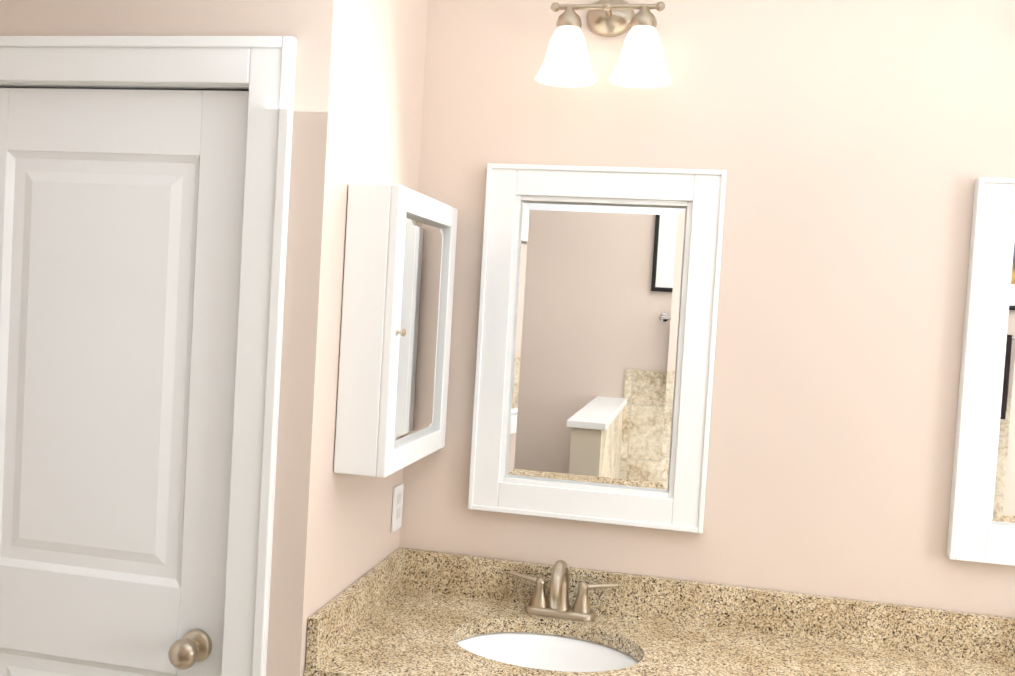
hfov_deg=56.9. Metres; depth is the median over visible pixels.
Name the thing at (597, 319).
vanity mirror
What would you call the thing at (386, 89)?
wall
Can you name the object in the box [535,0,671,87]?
light
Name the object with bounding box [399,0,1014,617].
wall
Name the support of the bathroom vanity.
on the floor
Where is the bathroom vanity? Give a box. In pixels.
[304,547,1014,675]
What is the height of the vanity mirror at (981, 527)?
0.865 m
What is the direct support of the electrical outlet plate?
attached to the wall at (386, 89)
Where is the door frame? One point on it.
(261, 70)
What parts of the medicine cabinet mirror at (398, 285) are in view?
knob, glass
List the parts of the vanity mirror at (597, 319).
glass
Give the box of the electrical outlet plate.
[391,483,403,532]
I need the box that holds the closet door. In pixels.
[0,88,248,675]
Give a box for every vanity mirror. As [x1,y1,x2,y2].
[468,163,726,532]
[946,177,1014,565]
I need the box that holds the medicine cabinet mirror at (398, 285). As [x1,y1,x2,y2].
[334,183,457,477]
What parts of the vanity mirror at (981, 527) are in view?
glass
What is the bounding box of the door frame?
[0,36,296,675]
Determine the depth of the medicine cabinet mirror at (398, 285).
1.94 m
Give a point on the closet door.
(121, 215)
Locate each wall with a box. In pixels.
[0,0,353,675]
[323,0,428,605]
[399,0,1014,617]
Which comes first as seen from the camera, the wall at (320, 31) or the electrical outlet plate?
the wall at (320, 31)

